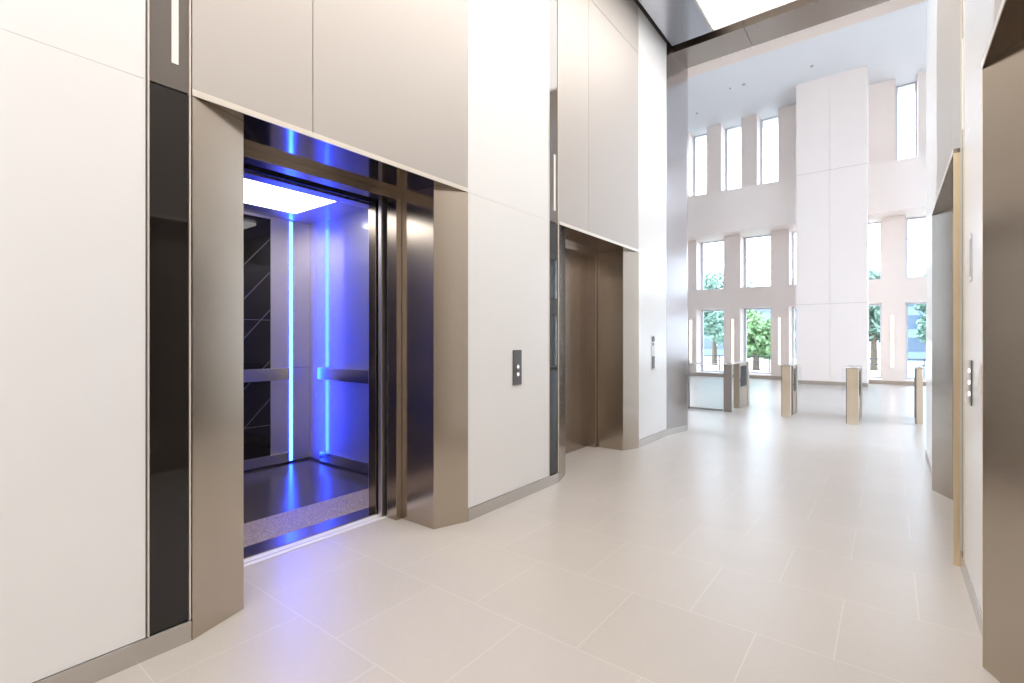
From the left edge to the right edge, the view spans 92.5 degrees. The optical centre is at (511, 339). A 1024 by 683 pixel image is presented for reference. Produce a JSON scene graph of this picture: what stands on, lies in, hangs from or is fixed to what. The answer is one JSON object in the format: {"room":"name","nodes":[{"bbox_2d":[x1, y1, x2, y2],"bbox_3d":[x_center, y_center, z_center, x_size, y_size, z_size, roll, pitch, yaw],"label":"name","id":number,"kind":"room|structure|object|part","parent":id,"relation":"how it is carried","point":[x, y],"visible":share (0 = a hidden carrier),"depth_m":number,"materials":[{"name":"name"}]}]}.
{"room":"lobby","nodes":[
{"label":"lobby","id":0,"kind":"room"},
{"bbox_2d":[0,0,666,682],"bbox_3d":[-2.613,-1.510,3.303,3.200,5.720,12.650,0,0,38],"label":"wall","id":1,"kind":"structure","parent":0,"point":[454,91],"depth_m":2.34,"materials":[{"name":"white paint"}]},
{"bbox_3d":[-2.135,-2.635,1.323,0.028,3.069,1.898,0,0,38],"label":"glass panel","id":2,"kind":"part","parent":1,"relation":"part of","materials":[{"name":"white"}]},
{"bbox_3d":[-2.135,0.077,1.323,0.028,2.354,1.898,0,0,38],"label":"glass panel","id":3,"kind":"part","parent":1,"relation":"part of","materials":[{"name":"white"}]},
{"bbox_2d":[145,0,190,636],"bbox_3d":[-1.502,-1.458,2.143,0.032,5.425,0.162,0,0,38],"label":"glass strip","id":4,"kind":"object","parent":1,"relation":"attached to","point":[167,22],"visible":1,"depth_m":2.13,"materials":[{"name":"black glass"}]},
{"bbox_3d":[-1.549,-1.458,2.081,0.032,5.425,0.006,0,0,38],"label":"edge trim","id":5,"kind":"part","parent":4,"relation":"part of","materials":[{"name":"silver metal"}]},
{"bbox_3d":[-1.505,-2.637,2.146,0.024,3.066,0.150,0,0,38],"label":"pane","id":6,"kind":"part","parent":4,"relation":"part of","materials":[{"name":"brown glass"}]},
{"bbox_3d":[-1.454,-1.458,2.205,0.032,5.425,0.006,0,0,38],"label":"edge trim","id":7,"kind":"part","parent":4,"relation":"part of","materials":[{"name":"silver metal"}]},
{"bbox_3d":[-1.273,-2.354,2.444,0.028,2.448,0.581,0,0,38],"label":"metal panel","id":8,"kind":"part","parent":1,"relation":"part of","materials":[{"name":"grey metal"}]},
{"bbox_2d":[191,89,467,639],"bbox_3d":[-1.092,0.027,3.178,0.654,2.654,2.046,0,0,38],"label":"portal","id":9,"kind":"object","parent":1,"relation":"attached to","point":[423,217],"visible":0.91,"depth_m":3.07,"materials":[{"name":"brown metal"}]},
{"bbox_3d":[-1.357,1.350,3.287,0.100,0.008,1.196,0,0,38],"label":"sill","id":10,"kind":"part","parent":9,"relation":"part of","materials":[{"name":"silver metal"}]},
{"bbox_3d":[-1.272,0.025,3.222,0.113,2.650,1.396,0,0,38],"label":"door frame","id":11,"kind":"part","parent":9,"relation":"part of","materials":[{"name":"brown metal"}]},
{"bbox_3d":[-0.894,0.132,3.889,0.040,2.424,0.378,0,0,38],"label":"door","id":12,"kind":"part","parent":9,"relation":"part of","materials":[{"name":"silver metal"}]},
{"bbox_2d":[33,429,666,682],"bbox_3d":[-1.429,1.304,2.235,0.034,0.093,11.800,0,0,38],"label":"baseboard","id":13,"kind":"structure","parent":1,"relation":"attached to","point":[103,666],"depth_m":2.08,"materials":[{"name":"silver metal"}]},
{"bbox_3d":[-0.718,-2.354,3.165,0.028,2.448,1.231,0,0,38],"label":"metal panel","id":14,"kind":"part","parent":1,"relation":"part of","materials":[{"name":"grey"}]},
{"bbox_3d":[-0.006,-2.635,4.090,0.028,3.069,1.094,0,0,38],"label":"glass panel","id":15,"kind":"part","parent":1,"relation":"part of","materials":[{"name":"white"}]},
{"bbox_3d":[-0.006,0.077,4.090,0.028,2.354,1.094,0,0,38],"label":"glass panel","id":16,"kind":"part","parent":1,"relation":"part of","materials":[{"name":"white"}]},
{"bbox_2d":[513,350,521,384],"bbox_3d":[0.047,0.231,4.123,0.016,0.294,0.119,0,0,38],"label":"panel","id":17,"kind":"object","parent":1,"relation":"attached to","point":[517,354],"visible":1,"depth_m":4.12,"materials":[{"name":"grey metal"}]},
{"bbox_2d":[549,0,558,475],"bbox_3d":[0.380,-1.458,4.589,0.032,5.425,0.164,0,0,38],"label":"glass strip","id":18,"kind":"object","parent":1,"relation":"attached to","point":[553,4],"visible":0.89,"depth_m":4.59,"materials":[{"name":"black"}]},
{"bbox_3d":[0.332,-1.458,4.527,0.032,5.425,0.006,0,0,38],"label":"edge trim","id":19,"kind":"part","parent":18,"relation":"part of","materials":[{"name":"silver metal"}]},
{"bbox_3d":[0.377,-2.637,4.591,0.024,3.066,0.152,0,0,38],"label":"pane","id":20,"kind":"part","parent":18,"relation":"part of","materials":[{"name":"brown metal"}]},
{"bbox_3d":[0.377,0.079,4.591,0.024,2.349,0.152,0,0,38],"label":"pane","id":21,"kind":"part","parent":18,"relation":"part of","materials":[{"name":"black glass"}]},
{"bbox_3d":[0.428,-1.458,4.652,0.032,5.425,0.006,0,0,38],"label":"edge trim","id":22,"kind":"part","parent":18,"relation":"part of","materials":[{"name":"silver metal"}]},
{"bbox_3d":[0.610,-2.354,4.890,0.028,2.448,0.581,0,0,38],"label":"metal panel","id":23,"kind":"part","parent":1,"relation":"part of","materials":[{"name":"grey"}]},
{"bbox_2d":[559,221,638,481],"bbox_3d":[0.760,-0.098,5.585,0.654,2.904,1.946,0,0,38],"label":"portal","id":24,"kind":"object","parent":1,"relation":"attached to","point":[599,275],"visible":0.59,"depth_m":6.05,"materials":[{"name":"brown metal"}]},
{"bbox_3d":[0.785,0.132,6.010,0.035,2.424,0.701,0,0,38],"label":"door","id":25,"kind":"part","parent":24,"relation":"part of","materials":[{"name":"brown metal"}]},
{"bbox_3d":[0.625,0.025,5.689,0.113,2.650,1.446,0,0,38],"label":"door frame","id":26,"kind":"part","parent":24,"relation":"part of","materials":[{"name":"brown metal"}]},
{"bbox_3d":[1.180,-2.354,5.631,0.028,2.448,1.281,0,0,38],"label":"metal panel","id":27,"kind":"part","parent":1,"relation":"part of","materials":[{"name":"grey"}]},
{"bbox_3d":[1.180,-3.875,5.631,0.028,0.586,1.281,0,0,38],"label":"metal panel","id":28,"kind":"part","parent":1,"relation":"part of","materials":[{"name":"grey metal"}]},
{"bbox_3d":[1.869,-1.458,6.528,0.028,5.424,0.972,0,0,38],"label":"glass panel","id":29,"kind":"part","parent":1,"relation":"part of","materials":[{"name":"white"}]},
{"bbox_2d":[651,335,654,369],"bbox_3d":[1.870,0.165,6.491,0.018,0.450,0.100,0,0,38],"label":"panel","id":30,"kind":"object","parent":1,"relation":"attached to","point":[652,336],"visible":1,"depth_m":6.47,"materials":[{"name":"white metal"}]},
{"bbox_3d":[1.873,0.296,6.489,0.008,0.163,0.080,0,0,38],"label":"plate","id":31,"kind":"part","parent":30,"relation":"part of","materials":[{"name":"grey metal"}]},
{"bbox_2d":[666,51,687,435],"bbox_3d":[2.398,-1.360,7.130,0.132,5.420,0.614,0,0,38],"label":"wall end panel","id":32,"kind":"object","parent":1,"relation":"attached to","point":[676,72],"depth_m":7.09,"materials":[{"name":"silver metal"}]},
{"bbox_3d":[2.392,1.304,7.103,0.574,0.093,0.006,0,0,-42],"label":"kick plate","id":33,"kind":"part","parent":32,"relation":"part of","materials":[{"name":"silver metal"}]},
{"bbox_2d":[95,376,999,682],"bbox_3d":[4.269,1.450,5.548,18.000,0.200,24.600,0,0,38],"label":"floor","id":34,"kind":"structure","parent":0,"point":[751,543],"depth_m":2.76,"materials":[{"name":"tile"}]},
{"bbox_2d":[244,163,377,558],"bbox_3d":[-2.219,0.005,3.991,2.115,2.730,2.480,0,0,38],"label":"car","id":35,"kind":"object","parent":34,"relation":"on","point":[311,248],"visible":0.39,"depth_m":5.07,"materials":[{"name":"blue metal"}]},
{"bbox_3d":[-3.144,-0.030,4.435,0.008,2.500,1.915,0,0,38],"label":"dark glass","id":36,"kind":"part","parent":35,"relation":"part of","materials":[{"name":"black glass"}]},
{"bbox_3d":[-3.079,1.272,4.501,0.030,0.105,2.100,0,0,38],"label":"kick plate","id":37,"kind":"part","parent":35,"relation":"part of","materials":[{"name":"silver metal"}]},
{"bbox_3d":[-3.033,0.365,4.516,0.025,0.130,2.020,0,0,38],"label":"handrail","id":38,"kind":"part","parent":35,"relation":"part of","materials":[{"name":"silver metal"}]},
{"bbox_3d":[-2.241,-1.293,3.869,1.270,0.026,1.800,0,0,38],"label":"ceiling light panel","id":39,"kind":"part","parent":35,"relation":"part of","materials":[{"name":"white plastic"}]},
{"bbox_3d":[-1.478,1.357,3.380,0.165,0.025,1.330,0,0,38],"label":"car sill","id":40,"kind":"part","parent":35,"relation":"part of","materials":[{"name":"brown metal"}]},
{"bbox_3d":[-1.565,0.365,4.936,1.400,0.130,0.025,0,0,38],"label":"handrail","id":41,"kind":"part","parent":35,"relation":"part of","materials":[{"name":"silver metal"}]},
{"bbox_3d":[-1.489,1.272,4.912,1.550,0.105,0.030,0,0,38],"label":"kick plate","id":42,"kind":"part","parent":35,"relation":"part of","materials":[{"name":"silver metal"}]},
{"bbox_3d":[-0.942,0.131,3.990,0.090,2.422,0.470,0,0,38],"label":"door","id":43,"kind":"part","parent":35,"relation":"part of","materials":[{"name":"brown metal"}]},
{"bbox_2d":[688,359,722,410],"bbox_3d":[3.678,0.865,9.409,0.696,0.970,0.120,0,0,38],"label":"glass barrier","id":44,"kind":"object","parent":34,"relation":"on","point":[689,363],"visible":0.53,"depth_m":9.45,"materials":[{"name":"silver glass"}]},
{"bbox_3d":[3.430,0.865,9.600,0.070,0.970,0.120,0,0,38],"label":"post","id":45,"kind":"part","parent":44,"relation":"part of","materials":[{"name":"silver metal"}]},
{"bbox_3d":[3.706,0.450,9.387,0.626,0.020,0.040,0,0,38],"label":"rail","id":46,"kind":"part","parent":44,"relation":"part of","materials":[{"name":"silver metal"}]},
{"bbox_3d":[3.706,0.660,9.387,0.626,0.060,0.044,0,0,38],"label":"rail","id":47,"kind":"part","parent":44,"relation":"part of","materials":[{"name":"silver metal"}]},
{"bbox_3d":[3.706,1.319,9.387,0.626,0.038,0.040,0,0,38],"label":"rail","id":48,"kind":"part","parent":44,"relation":"part of","materials":[{"name":"silver metal"}]},
{"bbox_2d":[723,361,749,411],"bbox_3d":[4.479,0.893,9.739,0.337,0.914,1.436,0,0,38],"label":"turnstile","id":49,"kind":"object","parent":34,"relation":"on","point":[736,374],"visible":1,"depth_m":9.68,"materials":[{"name":"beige metal"}]},
{"bbox_3d":[4.474,0.450,9.742,0.161,0.020,1.436,0,0,38],"label":"plate","id":50,"kind":"part","parent":49,"relation":"part of","materials":[{"name":"silver metal"}]},
{"bbox_3d":[4.897,0.905,10.200,0.042,0.890,0.060,0,0,38],"label":"corner post","id":51,"kind":"part","parent":49,"relation":"part of","materials":[{"name":"beige metal"}]},
{"bbox_2d":[781,363,797,416],"bbox_3d":[5.066,0.893,8.921,0.337,0.914,0.836,0,0,38],"label":"turnstile","id":52,"kind":"object","parent":34,"relation":"on","point":[789,372],"visible":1,"depth_m":8.63,"materials":[{"name":"beige metal"}]},
{"bbox_3d":[5.062,0.450,8.924,0.161,0.020,0.836,0,0,38],"label":"plate","id":53,"kind":"part","parent":52,"relation":"part of","materials":[{"name":"silver metal"}]},
{"bbox_3d":[5.302,0.905,9.144,0.042,0.890,0.060,0,0,38],"label":"corner post","id":54,"kind":"part","parent":52,"relation":"part of","materials":[{"name":"beige metal"}]},
{"bbox_2d":[846,365,867,424],"bbox_3d":[5.742,0.893,8.212,0.362,0.914,0.916,0,0,38],"label":"turnstile","id":55,"kind":"object","parent":34,"relation":"on","point":[853,372],"visible":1,"depth_m":7.88,"materials":[{"name":"beige metal"}]},
{"bbox_3d":[5.738,0.450,8.215,0.186,0.020,0.916,0,0,38],"label":"plate","id":56,"kind":"part","parent":55,"relation":"part of","materials":[{"name":"silver metal"}]},
{"bbox_3d":[6.011,0.905,8.459,0.042,0.890,0.060,0,0,38],"label":"corner post","id":57,"kind":"part","parent":55,"relation":"part of","materials":[{"name":"beige metal"}]},
{"bbox_2d":[913,365,923,424],"bbox_3d":[6.795,0.893,8.184,0.287,0.914,0.876,0,0,38],"label":"turnstile","id":58,"kind":"object","parent":34,"relation":"on","point":[918,369],"visible":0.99,"depth_m":7.86,"materials":[{"name":"beige metal"}]},
{"bbox_3d":[7.041,0.905,8.500,0.094,0.890,0.060,0,0,38],"label":"panel","id":59,"kind":"part","parent":58,"relation":"part of","materials":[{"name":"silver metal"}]},
{"bbox_3d":[6.792,0.450,8.187,0.111,0.020,0.876,0,0,38],"label":"plate","id":60,"kind":"part","parent":58,"relation":"part of","materials":[{"name":"silver metal"}]},
{"bbox_2d":[637,0,889,67],"bbox_3d":[-0.204,-4.295,1.494,2.885,0.450,12.720,0,0,38],"label":"ceiling","id":61,"kind":"structure","parent":0,"point":[690,39],"depth_m":6.32,"materials":[{"name":"grey metal"}]},
{"bbox_3d":[2.776,-4.220,6.898,1.013,0.300,0.520,0,0,38],"label":"soffit panel","id":62,"kind":"part","parent":61,"relation":"part of","materials":[{"name":"brown metal"}]},
{"bbox_2d":[695,0,796,30],"bbox_3d":[-0.176,-4.098,1.542,1.520,0.064,11.230,0,0,38],"label":"ceiling light","id":63,"kind":"object","parent":61,"relation":"attached to","point":[719,14],"visible":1,"depth_m":6.04,"materials":[{"name":"white plastic"}]},
{"bbox_3d":[3.920,-4.220,6.018,1.866,0.300,0.520,0,0,38],"label":"soffit panel","id":64,"kind":"part","parent":61,"relation":"part of","materials":[{"name":"brown metal"}]},
{"bbox_2d":[688,71,925,381],"bbox_3d":[11.495,-3.275,14.940,18.000,9.250,1.700,0,0,38],"label":"wall","id":65,"kind":"structure","parent":0,"point":[896,188],"depth_m":16.56,"materials":[{"name":"white paint"}]},
{"bbox_2d":[690,320,691,362],"bbox_3d":[6.755,0.040,18.504,0.090,1.620,0.030,0,0,38],"label":"wall light","id":66,"kind":"object","parent":65,"relation":"attached to","point":[690,320],"visible":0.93,"depth_m":18.49,"materials":[{"name":"white paint"}]},
{"bbox_2d":[694,134,706,195],"bbox_3d":[7.345,-6.550,18.877,0.660,2.700,0.080,0,0,38],"label":"window","id":67,"kind":"structure","parent":65,"relation":"in","point":[695,137],"depth_m":19.01,"materials":[{"name":"white metal"}]},
{"bbox_2d":[701,309,723,371],"bbox_3d":[7.697,0.030,18.606,0.970,2.360,0.080,0,0,38],"label":"window","id":68,"kind":"structure","parent":65,"relation":"in","point":[702,311],"depth_m":18.84,"materials":[{"name":"white"}]},
{"bbox_2d":[701,240,723,289],"bbox_3d":[7.697,-2.810,18.606,0.970,1.880,0.080,0,0,38],"label":"window","id":69,"kind":"structure","parent":65,"relation":"in","point":[702,243],"depth_m":18.84,"materials":[{"name":"white"}]},
{"bbox_2d":[731,319,733,361],"bbox_3d":[7.928,0.040,17.602,0.090,1.620,0.030,0,0,38],"label":"wall light","id":70,"kind":"object","parent":65,"relation":"attached to","point":[732,320],"visible":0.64,"depth_m":17.59,"materials":[{"name":"white paint"}]},
{"bbox_2d":[725,125,740,189],"bbox_3d":[8.280,-6.550,18.158,0.680,2.700,0.080,0,0,38],"label":"window","id":71,"kind":"structure","parent":65,"relation":"in","point":[739,126],"depth_m":18.31,"materials":[{"name":"white metal"}]},
{"bbox_2d":[744,308,770,373],"bbox_3d":[8.910,0.030,17.673,0.970,2.360,0.080,0,0,38],"label":"window","id":72,"kind":"structure","parent":65,"relation":"in","point":[745,310],"depth_m":17.91,"materials":[{"name":"white"}]},
{"bbox_2d":[744,234,770,286],"bbox_3d":[8.910,-2.810,17.673,0.970,1.880,0.080,0,0,38],"label":"window","id":73,"kind":"structure","parent":65,"relation":"in","point":[745,238],"depth_m":17.91,"materials":[{"name":"white"}]},
{"bbox_2d":[760,116,777,183],"bbox_3d":[9.215,-6.550,17.438,0.660,2.700,0.080,0,0,38],"label":"window","id":74,"kind":"structure","parent":65,"relation":"in","point":[775,117],"depth_m":17.59,"materials":[{"name":"white"}]},
{"bbox_2d":[778,317,780,364],"bbox_3d":[9.109,0.040,16.693,0.090,1.620,0.030,0,0,38],"label":"wall light","id":75,"kind":"object","parent":65,"relation":"attached to","point":[779,318],"visible":1,"depth_m":16.68,"materials":[{"name":"white paint"}]},
{"bbox_2d":[792,307,795,362],"bbox_3d":[10.123,0.030,16.740,0.970,2.360,0.080,0,0,38],"label":"window","id":76,"kind":"structure","parent":65,"relation":"in","point":[793,308],"depth_m":16.99,"materials":[{"name":"white"}]},
{"bbox_2d":[792,232,795,283],"bbox_3d":[10.123,-2.810,16.740,0.970,1.880,0.080,0,0,38],"label":"window","id":77,"kind":"structure","parent":65,"relation":"in","point":[793,233],"depth_m":16.99,"materials":[{"name":"white"}]},
{"bbox_2d":[690,374,925,386],"bbox_3d":[11.031,1.295,14.338,18.000,0.110,1.420,0,0,38],"label":"baseboard","id":78,"kind":"structure","parent":65,"relation":"attached to","point":[750,376],"depth_m":14.88,"materials":[{"name":"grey metal"}]},
{"bbox_2d":[869,304,881,377],"bbox_3d":[11.335,0.030,15.807,0.970,2.360,0.080,0,0,38],"label":"window","id":79,"kind":"structure","parent":65,"relation":"in","point":[880,376],"depth_m":15.51,"materials":[{"name":"white"}]},
{"bbox_2d":[869,221,881,278],"bbox_3d":[11.335,-2.810,15.807,0.970,1.880,0.080,0,0,38],"label":"window","id":80,"kind":"structure","parent":65,"relation":"in","point":[880,222],"depth_m":15.51,"materials":[{"name":"white"}]},
{"bbox_2d":[890,315,893,367],"bbox_3d":[11.518,0.040,14.839,0.090,1.620,0.030,0,0,38],"label":"wall light","id":81,"kind":"object","parent":65,"relation":"attached to","point":[891,316],"visible":1,"depth_m":14.84,"materials":[{"name":"white paint"}]},
{"bbox_2d":[895,81,916,159],"bbox_3d":[12.183,-6.550,15.154,0.530,2.700,0.080,0,0,38],"label":"window frame","id":82,"kind":"structure","parent":65,"relation":"in","point":[912,83],"depth_m":15.25,"materials":[{"name":"white metal"}]},
{"bbox_2d":[905,302,925,379],"bbox_3d":[12.548,0.030,14.874,0.970,2.360,0.080,0,0,38],"label":"window","id":83,"kind":"structure","parent":65,"relation":"in","point":[906,304],"depth_m":15.12,"materials":[{"name":"white"}]},
{"bbox_2d":[905,216,925,277],"bbox_3d":[12.548,-2.810,14.874,0.970,1.880,0.080,0,0,38],"label":"window","id":84,"kind":"structure","parent":65,"relation":"in","point":[923,217],"depth_m":15.10,"materials":[{"name":"white"}]},
{"bbox_2d":[688,1,925,143],"bbox_3d":[8.421,-8.000,10.945,18.000,0.200,12.780,0,0,38],"label":"ceiling","id":85,"kind":"structure","parent":0,"point":[892,45],"depth_m":14.31,"materials":[{"name":"white paint"}]},
{"bbox_2d":[688,0,925,77],"bbox_3d":[4.610,-3.275,5.992,18.000,9.250,0.280,0,0,38],"label":"wall","id":86,"kind":"structure","parent":0,"point":[890,6],"depth_m":6.53,"materials":[{"name":"white paint"}]},
{"bbox_2d":[796,66,868,383],"bbox_3d":[9.935,-3.275,15.192,1.782,9.250,1.402,0,0,38],"label":"column","id":87,"kind":"structure","parent":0,"point":[832,111],"depth_m":14.66,"materials":[{"name":"white paint"}]},
{"bbox_2d":[926,0,1001,609],"bbox_3d":[2.178,-1.510,-0.351,3.200,5.720,12.699,0,0,38],"label":"wall","id":88,"kind":"structure","parent":0,"point":[942,16],"depth_m":2.75,"materials":[{"name":"white paint"}]},
{"bbox_3d":[4.306,-1.458,5.016,0.028,5.424,1.597,0,0,38],"label":"glass panel","id":89,"kind":"part","parent":88,"relation":"part of","materials":[{"name":"white"}]},
{"bbox_3d":[3.432,-2.364,3.880,0.028,2.428,1.261,0,0,38],"label":"metal panel","id":90,"kind":"part","parent":88,"relation":"part of","materials":[{"name":"grey"}]},
{"bbox_2d":[931,148,959,565],"bbox_3d":[3.483,-0.098,3.471,0.682,2.904,1.926,0,0,38],"label":"portal","id":91,"kind":"object","parent":88,"relation":"attached to","point":[945,213],"visible":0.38,"depth_m":4.17,"materials":[{"name":"brown metal"}]},
{"bbox_3d":[2.663,0.115,2.933,0.032,2.470,0.004,0,0,38],"label":"edge trim","id":92,"kind":"part","parent":91,"relation":"part of","materials":[{"name":"gold metal"}]},
{"bbox_2d":[925,449,981,635],"bbox_3d":[1.010,1.304,0.737,0.034,0.093,12.400,0,0,38],"label":"baseboard","id":93,"kind":"structure","parent":88,"relation":"attached to","point":[973,598],"depth_m":2.56,"materials":[{"name":"silver metal"}]},
{"bbox_3d":[2.868,-2.364,3.147,0.028,2.428,0.581,0,0,38],"label":"metal panel","id":94,"kind":"part","parent":88,"relation":"part of","materials":[{"name":"grey"}]},
{"bbox_2d":[960,0,963,559],"bbox_3d":[2.634,-1.458,2.847,0.032,5.425,0.157,0,0,38],"label":"glass strip","id":95,"kind":"object","parent":88,"relation":"attached to","point":[961,1],"visible":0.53,"depth_m":2.89,"materials":[{"name":"black"}]},
{"bbox_3d":[2.680,-1.458,2.906,0.032,5.425,0.006,0,0,38],"label":"edge trim","id":96,"kind":"part","parent":95,"relation":"part of","materials":[{"name":"silver metal"}]},
{"bbox_3d":[2.638,-2.647,2.844,0.024,3.046,0.145,0,0,38],"label":"pane","id":97,"kind":"part","parent":95,"relation":"part of","materials":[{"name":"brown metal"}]},
{"bbox_3d":[2.638,0.069,2.844,0.024,2.369,0.145,0,0,38],"label":"pane","id":98,"kind":"part","parent":95,"relation":"part of","materials":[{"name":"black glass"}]},
{"bbox_3d":[2.588,-1.458,2.787,0.032,5.425,0.006,0,0,38],"label":"edge trim","id":99,"kind":"part","parent":95,"relation":"part of","materials":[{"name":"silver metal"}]},
{"bbox_2d":[968,360,971,405],"bbox_3d":[2.387,0.223,2.554,0.012,0.235,0.080,0,0,38],"label":"panel","id":100,"kind":"object","parent":88,"relation":"attached to","point":[970,361],"visible":1,"depth_m":2.53,"materials":[{"name":"grey metal"}]},
{"bbox_2d":[969,234,971,281],"bbox_3d":[2.389,-0.427,2.553,0.006,0.245,0.060,0,0,38],"label":"indicator","id":101,"kind":"object","parent":88,"relation":"attached to","point":[970,236],"visible":1,"depth_m":2.54,"materials":[{"name":"white"}]},
{"bbox_3d":[2.284,0.068,2.389,0.028,2.374,0.987,0,0,38],"label":"glass panel","id":102,"kind":"part","parent":88,"relation":"part of","materials":[{"name":"white"}]},
{"bbox_3d":[2.284,-2.645,2.389,0.028,3.049,0.987,0,0,38],"label":"glass panel","id":103,"kind":"part","parent":88,"relation":"part of","materials":[{"name":"white"}]},
{"bbox_2d":[978,364,981,392],"bbox_3d":[2.151,0.175,2.250,0.014,0.130,0.070,0,0,38],"label":"card reader","id":104,"kind":"object","parent":88,"relation":"attached to","point":[979,365],"visible":0.8,"depth_m":2.23,"materials":[{"name":"white plastic"}]},
{"bbox_3d":[1.572,-2.364,1.463,0.028,2.428,1.339,0,0,38],"label":"metal panel","id":105,"kind":"part","parent":88,"relation":"part of","materials":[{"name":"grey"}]},
{"bbox_2d":[981,0,1023,682],"bbox_3d":[1.624,-0.098,1.054,0.682,2.904,2.004,0,0,38],"label":"portal","id":106,"kind":"object","parent":88,"relation":"attached to","point":[1002,64],"visible":1,"depth_m":1.90,"materials":[{"name":"brown metal"}]},
{"bbox_3d":[1.958,0.115,2.017,0.032,2.470,0.004,0,0,38],"label":"edge trim","id":107,"kind":"part","parent":106,"relation":"part of","materials":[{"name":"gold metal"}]},
{"label":"outside","id":108,"kind":"structure","parent":0,"visible":0},
{"bbox_2d":[704,349,925,377],"bbox_3d":[21.343,1.535,27.740,120.000,0.270,110.000,0,0,38],"label":"ground","id":109,"kind":"structure","parent":108,"point":[764,366],"depth_m":25.89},
{"bbox_2d":[704,267,753,364],"bbox_3d":[11.327,-1.413,27.398,3.717,5.627,3.762,0,0,38],"label":"tree","id":110,"kind":"object","parent":109,"relation":"on","point":[713,320],"visible":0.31,"depth_m":26.69,"materials":[{"name":"green plant"}]},
{"bbox_2d":[704,308,795,356],"bbox_3d":[20.920,-1.225,43.180,8.500,5.250,6.040,0,0,38],"label":"building","id":111,"kind":"structure","parent":109,"relation":"on","point":[766,313],"depth_m":41.78,"materials":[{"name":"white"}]},
{"bbox_2d":[747,310,770,369],"bbox_3d":[11.484,-0.101,22.843,2.725,3.002,2.343,0,0,38],"label":"tree","id":112,"kind":"object","parent":109,"relation":"on","point":[758,329],"visible":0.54,"depth_m":22.46,"materials":[{"name":"green plant"}]},
{"bbox_2d":[704,355,925,377],"bbox_3d":[12.440,1.035,19.448,20.040,0.730,0.040,0,0,38],"label":"fence","id":113,"kind":"object","parent":109,"relation":"on","point":[719,360],"visible":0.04,"depth_m":20.65,"materials":[{"name":"grey metal"}]},
{"bbox_3d":[12.440,0.710,19.449,20.000,0.040,0.040,0,0,38],"label":"rail","id":114,"kind":"part","parent":113,"relation":"part of","materials":[{"name":"grey metal"}]},
{"bbox_3d":[12.440,0.915,19.449,20.000,0.030,0.040,0,0,38],"label":"rail","id":115,"kind":"part","parent":113,"relation":"part of","materials":[{"name":"grey metal"}]},
{"bbox_3d":[14.818,1.035,17.619,0.040,0.730,0.040,0,0,38],"label":"post","id":116,"kind":"part","parent":113,"relation":"part of","materials":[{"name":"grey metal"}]},
{"bbox_2d":[869,267,910,370],"bbox_3d":[16.665,-1.054,22.548,2.618,4.908,2.724,0,0,5],"label":"tree","id":117,"kind":"object","parent":109,"relation":"on","point":[874,311],"visible":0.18,"depth_m":22.36,"materials":[{"name":"green plant"}]},
{"bbox_2d":[908,304,925,360],"bbox_3d":[30.440,-0.925,33.332,6.400,4.650,6.040,0,0,38],"label":"building","id":118,"kind":"structure","parent":109,"relation":"on","point":[916,349],"depth_m":32.47,"materials":[{"name":"blue"}]},
{"bbox_2d":[914,273,925,342],"bbox_3d":[23.662,-1.322,27.173,2.438,5.445,2.560,0,0,38],"label":"tree","id":119,"kind":"object","parent":109,"relation":"on","point":[921,332],"visible":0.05,"depth_m":27.70,"materials":[{"name":"green plant"}]}
]}

